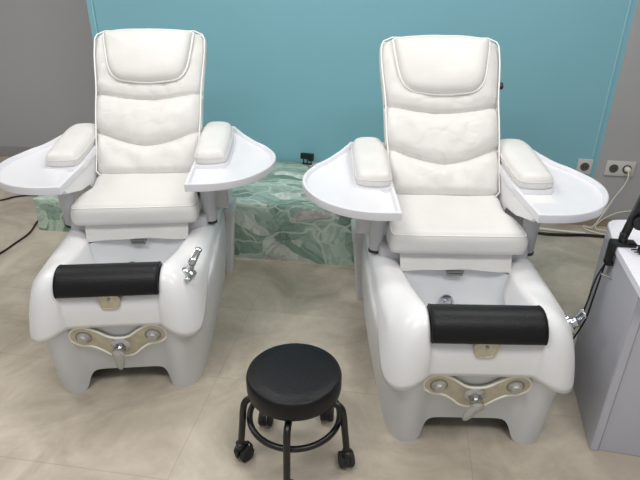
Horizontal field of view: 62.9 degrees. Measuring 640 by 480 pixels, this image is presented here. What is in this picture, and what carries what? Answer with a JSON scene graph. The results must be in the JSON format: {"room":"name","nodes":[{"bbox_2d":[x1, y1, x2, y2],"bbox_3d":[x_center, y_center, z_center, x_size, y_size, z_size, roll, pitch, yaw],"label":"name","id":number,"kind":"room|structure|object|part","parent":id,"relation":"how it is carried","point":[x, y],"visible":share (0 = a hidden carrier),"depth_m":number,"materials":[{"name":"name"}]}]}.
{"room":"salon","nodes":[
{"label":"salon","id":0,"kind":"room"},
{"bbox_2d":[0,0,94,147],"bbox_3d":[-2.925,-2.199,4.912,2.995,2.900,0.150,4,26,8],"label":"wall","id":1,"kind":"structure","parent":0,"point":[47,75],"depth_m":5.05,"materials":[{"name":"grey paint"}]},
{"bbox_2d":[0,146,31,155],"bbox_3d":[-2.973,-0.909,5.455,2.745,0.105,0.015,4,26,8],"label":"baseboard","id":2,"kind":"structure","parent":1,"relation":"attached to","point":[4,150],"depth_m":5.48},
{"bbox_2d":[0,156,639,479],"bbox_3d":[-0.748,0.730,2.367,8.400,0.100,6.550,4,26,8],"label":"floor","id":3,"kind":"structure","parent":0,"point":[130,423],"depth_m":2.26,"materials":[{"name":"tile"}]},
{"bbox_2d":[0,220,37,253],"bbox_3d":[-2.163,-0.030,3.713,0.086,0.063,0.876,3,26,6],"label":"cable","id":4,"kind":"object","parent":3,"relation":"on","point":[30,231],"visible":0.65,"depth_m":3.72,"materials":[{"name":"black plastic"}]},
{"bbox_2d":[0,195,38,200],"bbox_3d":[-2.433,-0.326,4.371,1.006,0.014,0.272,3,26,5],"label":"cable","id":5,"kind":"object","parent":3,"relation":"on","point":[18,195],"visible":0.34,"depth_m":4.45,"materials":[{"name":"black plastic"}]},
{"bbox_2d":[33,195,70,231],"bbox_3d":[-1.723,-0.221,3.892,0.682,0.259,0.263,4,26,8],"label":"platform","id":6,"kind":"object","parent":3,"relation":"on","point":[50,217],"visible":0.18,"depth_m":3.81,"materials":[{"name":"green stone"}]},
{"bbox_2d":[0,29,275,392],"bbox_3d":[-0.912,-0.260,2.660,1.380,1.420,1.508,-2,26,-5],"label":"chair","id":7,"kind":"object","parent":3,"relation":"on","point":[144,191],"visible":1,"depth_m":2.56,"materials":[{"name":"white leather"}]},
{"bbox_2d":[0,135,95,194],"bbox_3d":[-1.400,-0.417,2.667,0.418,0.105,0.822,-2,26,-5],"label":"tray","id":8,"kind":"object","parent":7,"relation":"on","point":[53,167],"depth_m":2.56,"materials":[{"name":"white plastic"}]},
{"bbox_3d":[-1.250,-0.190,2.589,0.088,0.255,0.075,-2,26,-5],"label":"tray post","id":9,"kind":"part","parent":7,"relation":"part of","materials":[{"name":"grey plastic"}]},
{"bbox_3d":[-0.998,0.417,2.203,0.056,0.055,0.032,-2,26,-5],"label":"control knob","id":10,"kind":"part","parent":7,"relation":"part of","materials":[{"name":"silver metal"}]},
{"bbox_3d":[-0.852,0.252,2.115,0.092,0.071,0.010,-2,26,-5],"label":"overflow plate","id":11,"kind":"part","parent":7,"relation":"part of","materials":[{"name":"beige plastic"}]},
{"bbox_3d":[-0.857,0.430,2.247,0.406,0.186,0.046,-2,26,-5],"label":"drain plate","id":12,"kind":"part","parent":7,"relation":"part of","materials":[{"name":"beige plastic"}]},
{"bbox_3d":[-0.853,0.512,2.227,0.042,0.090,0.024,-2,26,-5],"label":"valve handle","id":13,"kind":"part","parent":7,"relation":"part of","materials":[{"name":"grey plastic"}]},
{"bbox_3d":[-0.915,-0.233,2.708,0.607,0.145,0.473,-2,26,-5],"label":"seat","id":14,"kind":"part","parent":7,"relation":"part of","materials":[{"name":"white leather"}]},
{"bbox_2d":[89,238,184,263],"bbox_3d":[-0.880,0.198,2.456,0.483,0.233,0.470,-2,26,-5],"label":"basin","id":15,"kind":"object","parent":7,"relation":"in","point":[101,250],"depth_m":2.62,"materials":[{"name":"white plastic"}]},
{"bbox_2d":[104,29,192,81],"bbox_3d":[-0.958,-1.026,2.939,0.495,0.285,0.278,-2,26,-5],"label":"pillow","id":16,"kind":"object","parent":7,"relation":"on","point":[130,55],"depth_m":2.87,"materials":[{"name":"white leather"}]},
{"bbox_3d":[-0.949,-0.764,2.921,0.619,0.729,0.594,-2,26,-5],"label":"backrest","id":17,"kind":"part","parent":7,"relation":"part of","materials":[{"name":"white leather"}]},
{"bbox_3d":[-0.713,0.408,2.226,0.056,0.055,0.032,-2,26,-5],"label":"control knob","id":18,"kind":"part","parent":7,"relation":"part of","materials":[{"name":"silver metal"}]},
{"bbox_2d":[182,247,201,281],"bbox_3d":[-0.544,0.103,2.180,0.080,0.114,0.118,4,26,8],"label":"mixer tap","id":19,"kind":"object","parent":7,"relation":"on","point":[190,272],"depth_m":2.18,"materials":[{"name":"silver metal"}]},
{"bbox_3d":[-0.563,-0.211,2.644,0.088,0.255,0.075,-2,26,-5],"label":"tray post","id":20,"kind":"part","parent":7,"relation":"part of","materials":[{"name":"grey plastic"}]},
{"bbox_2d":[184,126,275,191],"bbox_3d":[-0.442,-0.447,2.744,0.418,0.105,0.822,-2,26,-5],"label":"tray","id":21,"kind":"object","parent":7,"relation":"on","point":[236,160],"depth_m":2.62,"materials":[{"name":"white plastic"}]},
{"bbox_3d":[-0.569,-0.002,3.306,0.081,0.395,0.188,-2,26,-5],"label":"post","id":22,"kind":"part","parent":7,"relation":"part of","materials":[{"name":"white plastic"}]},
{"bbox_2d":[232,160,353,265],"bbox_3d":[-0.180,-0.243,3.804,2.204,0.398,0.943,4,26,8],"label":"platform","id":23,"kind":"object","parent":3,"relation":"on","point":[275,219],"visible":0.16,"depth_m":3.40,"materials":[{"name":"green stone"}]},
{"bbox_2d":[300,152,313,164],"bbox_3d":[-0.099,-0.629,4.047,0.104,0.085,0.038,8,27,15],"label":"power adapter","id":24,"kind":"object","parent":23,"relation":"on","point":[309,156],"visible":1,"depth_m":4.03,"materials":[{"name":"black plastic"}]},
{"bbox_2d":[234,343,354,479],"bbox_3d":[-0.108,0.652,1.954,0.440,0.412,0.443,-6,27,-14],"label":"stool","id":25,"kind":"object","parent":3,"relation":"on","point":[290,382],"visible":1,"depth_m":1.84,"materials":[{"name":"black leather"}]},
{"bbox_3d":[-0.243,0.666,1.944,0.140,0.240,0.026,-3,26,-8],"label":"leg","id":26,"kind":"part","parent":25,"relation":"part of","materials":[{"name":"black metal"}]},
{"bbox_3d":[-0.109,0.723,1.830,0.026,0.240,0.140,3,26,5],"label":"leg","id":27,"kind":"part","parent":25,"relation":"part of","materials":[{"name":"black metal"}]},
{"bbox_3d":[-0.093,0.501,1.888,0.343,0.082,0.343,4,26,8],"label":"seat","id":28,"kind":"part","parent":25,"relation":"part of","materials":[{"name":"black leather"}]},
{"bbox_3d":[0.047,0.680,1.922,0.140,0.240,0.026,9,27,17],"label":"leg","id":29,"kind":"part","parent":25,"relation":"part of","materials":[{"name":"black metal"}]},
{"bbox_2d":[302,35,608,444],"bbox_3d":[0.605,-0.122,2.401,1.380,1.421,1.508,1,26,1],"label":"chair","id":30,"kind":"object","parent":3,"relation":"on","point":[447,213],"visible":1,"depth_m":2.31,"materials":[{"name":"white leather"}]},
{"bbox_2d":[302,142,401,220],"bbox_3d":[0.127,-0.300,2.454,0.418,0.105,0.822,1,26,1],"label":"tray","id":31,"kind":"object","parent":30,"relation":"on","point":[345,184],"depth_m":2.33,"materials":[{"name":"white plastic"}]},
{"bbox_3d":[0.224,0.142,3.023,0.081,0.395,0.188,1,26,1],"label":"post","id":32,"kind":"part","parent":30,"relation":"part of","materials":[{"name":"white plastic"}]},
{"bbox_3d":[0.259,-0.067,2.363,0.088,0.255,0.075,1,26,1],"label":"tray post","id":33,"kind":"part","parent":30,"relation":"part of","materials":[{"name":"grey plastic"}]},
{"bbox_3d":[0.616,-0.626,2.662,0.619,0.731,0.596,1,26,1],"label":"backrest","id":34,"kind":"part","parent":30,"relation":"part of","materials":[{"name":"white leather"}]},
{"bbox_3d":[0.446,0.549,1.955,0.056,0.055,0.032,1,26,1],"label":"control knob","id":35,"kind":"part","parent":30,"relation":"part of","materials":[{"name":"silver metal"}]},
{"bbox_2d":[393,35,488,93],"bbox_3d":[0.620,-0.888,2.681,0.495,0.286,0.276,1,26,1],"label":"pillow","id":36,"kind":"object","parent":30,"relation":"on","point":[422,64],"depth_m":2.61,"materials":[{"name":"white leather"}]},
{"bbox_2d":[404,269,507,305],"bbox_3d":[0.579,0.330,2.200,0.483,0.241,0.490,4,26,8],"label":"basin","id":37,"kind":"object","parent":30,"relation":"in","point":[432,286],"depth_m":2.36,"materials":[{"name":"white plastic"}]},
{"bbox_3d":[0.605,-0.094,2.450,0.607,0.145,0.473,1,26,1],"label":"seat","id":38,"kind":"part","parent":30,"relation":"part of","materials":[{"name":"white leather"}]},
{"bbox_3d":[0.570,0.644,1.962,0.069,0.082,0.025,1,26,1],"label":"valve handle","id":39,"kind":"part","parent":30,"relation":"part of","materials":[{"name":"beige plastic"}]},
{"bbox_3d":[0.589,0.569,1.986,0.406,0.186,0.046,1,26,1],"label":"drain plate","id":40,"kind":"part","parent":30,"relation":"part of","materials":[{"name":"beige plastic"}]},
{"bbox_3d":[0.590,0.392,1.854,0.092,0.071,0.010,1,26,1],"label":"overflow plate","id":41,"kind":"part","parent":30,"relation":"part of","materials":[{"name":"beige plastic"}]},
{"bbox_3d":[0.732,0.553,1.951,0.056,0.055,0.032,1,26,1],"label":"control knob","id":42,"kind":"part","parent":30,"relation":"part of","materials":[{"name":"silver metal"}]},
{"bbox_3d":[0.949,-0.057,2.353,0.088,0.255,0.075,1,26,1],"label":"tray post","id":43,"kind":"part","parent":30,"relation":"part of","materials":[{"name":"grey plastic"}]},
{"bbox_2d":[500,150,608,222],"bbox_3d":[1.089,-0.286,2.441,0.418,0.105,0.822,1,26,1],"label":"tray","id":44,"kind":"object","parent":30,"relation":"on","point":[546,191],"depth_m":2.32,"materials":[{"name":"white plastic"}]},
{"bbox_2d":[564,308,585,334],"bbox_3d":[0.946,0.303,1.978,0.061,0.156,0.122,4,26,8],"label":"mixer tap","id":45,"kind":"object","parent":30,"relation":"on","point":[576,321],"depth_m":1.94,"materials":[{"name":"silver metal"}]},
{"bbox_2d":[539,227,584,233],"bbox_3d":[1.609,-0.093,3.957,0.726,0.020,0.028,7,27,14],"label":"conduit","id":46,"kind":"object","parent":3,"relation":"on","point":[540,228],"visible":0.38,"depth_m":3.90,"materials":[{"name":"white plastic"}]},
{"bbox_2d":[538,231,604,237],"bbox_3d":[1.758,-0.048,3.862,1.055,0.022,0.078,6,27,12],"label":"cable","id":47,"kind":"object","parent":3,"relation":"on","point":[540,233],"visible":0.44,"depth_m":3.83,"materials":[{"name":"black plastic"}]},
{"bbox_2d":[573,220,639,455],"bbox_3d":[1.459,0.403,2.106,0.716,0.750,0.725,4,26,8],"label":"cabinet","id":48,"kind":"object","parent":3,"relation":"on","point":[606,385],"visible":0.83,"depth_m":2.01,"materials":[{"name":"grey laminate"}]},
{"bbox_2d":[573,195,639,339],"bbox_3d":[1.351,0.090,2.072,0.637,1.332,0.313,17,31,31],"label":"lamp","id":49,"kind":"object","parent":48,"relation":"attached to","point":[633,221],"visible":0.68,"depth_m":2.02,"materials":[{"name":"black metal"}]},
{"bbox_3d":[1.129,0.308,2.344,0.062,0.696,0.292,2,26,4],"label":"power cord","id":50,"kind":"part","parent":49,"relation":"part of","materials":[{"name":"black plastic"}]},
{"bbox_3d":[1.150,0.309,2.343,0.057,0.697,0.311,4,26,8],"label":"power cord","id":51,"kind":"part","parent":49,"relation":"part of","materials":[{"name":"black plastic"}]},
{"bbox_3d":[1.206,-0.195,1.919,0.096,0.417,0.024,4,26,8],"label":"arm","id":52,"kind":"part","parent":49,"relation":"part of","materials":[{"name":"black metal"}]},
{"bbox_3d":[1.204,-0.065,1.967,0.055,0.055,0.032,4,26,8],"label":"tension knob","id":53,"kind":"part","parent":49,"relation":"part of","materials":[{"name":"black plastic"}]},
{"bbox_3d":[1.387,0.536,1.872,0.578,0.715,0.022,6,27,11],"label":"panel","id":54,"kind":"part","parent":48,"relation":"part of","materials":[{"name":"grey laminate"}]},
{"bbox_2d":[631,246,639,253],"bbox_3d":[1.217,0.041,1.953,0.098,0.026,0.040,0,26,-1],"label":"plug adapter","id":55,"kind":"object","parent":48,"relation":"on","point":[638,249],"visible":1,"depth_m":1.96,"materials":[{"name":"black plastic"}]},
{"bbox_2d":[582,166,631,234],"bbox_3d":[2.242,-0.275,3.804,0.510,0.478,0.195,4,26,8],"label":"cable","id":56,"kind":"object","parent":3,"relation":"on","point":[627,169],"visible":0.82,"depth_m":3.88,"materials":[{"name":"white plastic"}]},
{"bbox_2d":[86,0,639,219],"bbox_3d":[1.024,-1.531,3.609,5.555,2.900,0.150,4,26,8],"label":"wall","id":57,"kind":"structure","parent":0,"point":[295,77],"depth_m":3.76,"materials":[{"name":"teal paint"}]},
{"bbox_2d":[91,0,98,37],"bbox_3d":[-1.689,-1.723,3.888,0.014,2.838,0.008,4,26,8],"label":"trim","id":58,"kind":"structure","parent":57,"relation":"attached to","point":[91,0],"depth_m":3.91,"materials":[{"name":"paint"}]},
{"bbox_2d":[576,159,593,173],"bbox_3d":[1.943,-0.540,3.842,0.104,0.112,0.016,4,26,8],"label":"wall socket","id":59,"kind":"object","parent":57,"relation":"attached to","point":[584,166],"visible":0.96,"depth_m":3.84,"materials":[{"name":"white plastic"}]},
{"bbox_2d":[559,218,619,226],"bbox_3d":[0.952,-0.224,4.165,5.455,0.062,0.014,4,26,8],"label":"baseboard","id":60,"kind":"structure","parent":57,"relation":"attached to","point":[591,222],"depth_m":4.00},
{"bbox_2d":[587,0,631,175],"bbox_3d":[1.991,-1.452,3.394,0.014,2.838,0.008,4,26,8],"label":"trim","id":61,"kind":"structure","parent":57,"relation":"attached to","point":[630,1],"depth_m":3.56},
{"bbox_2d":[604,160,636,176],"bbox_3d":[2.186,-0.520,3.810,0.200,0.112,0.016,4,26,8],"label":"double socket","id":62,"kind":"object","parent":57,"relation":"attached to","point":[613,168],"visible":0.94,"depth_m":3.81,"materials":[{"name":"white plastic"}]}
]}

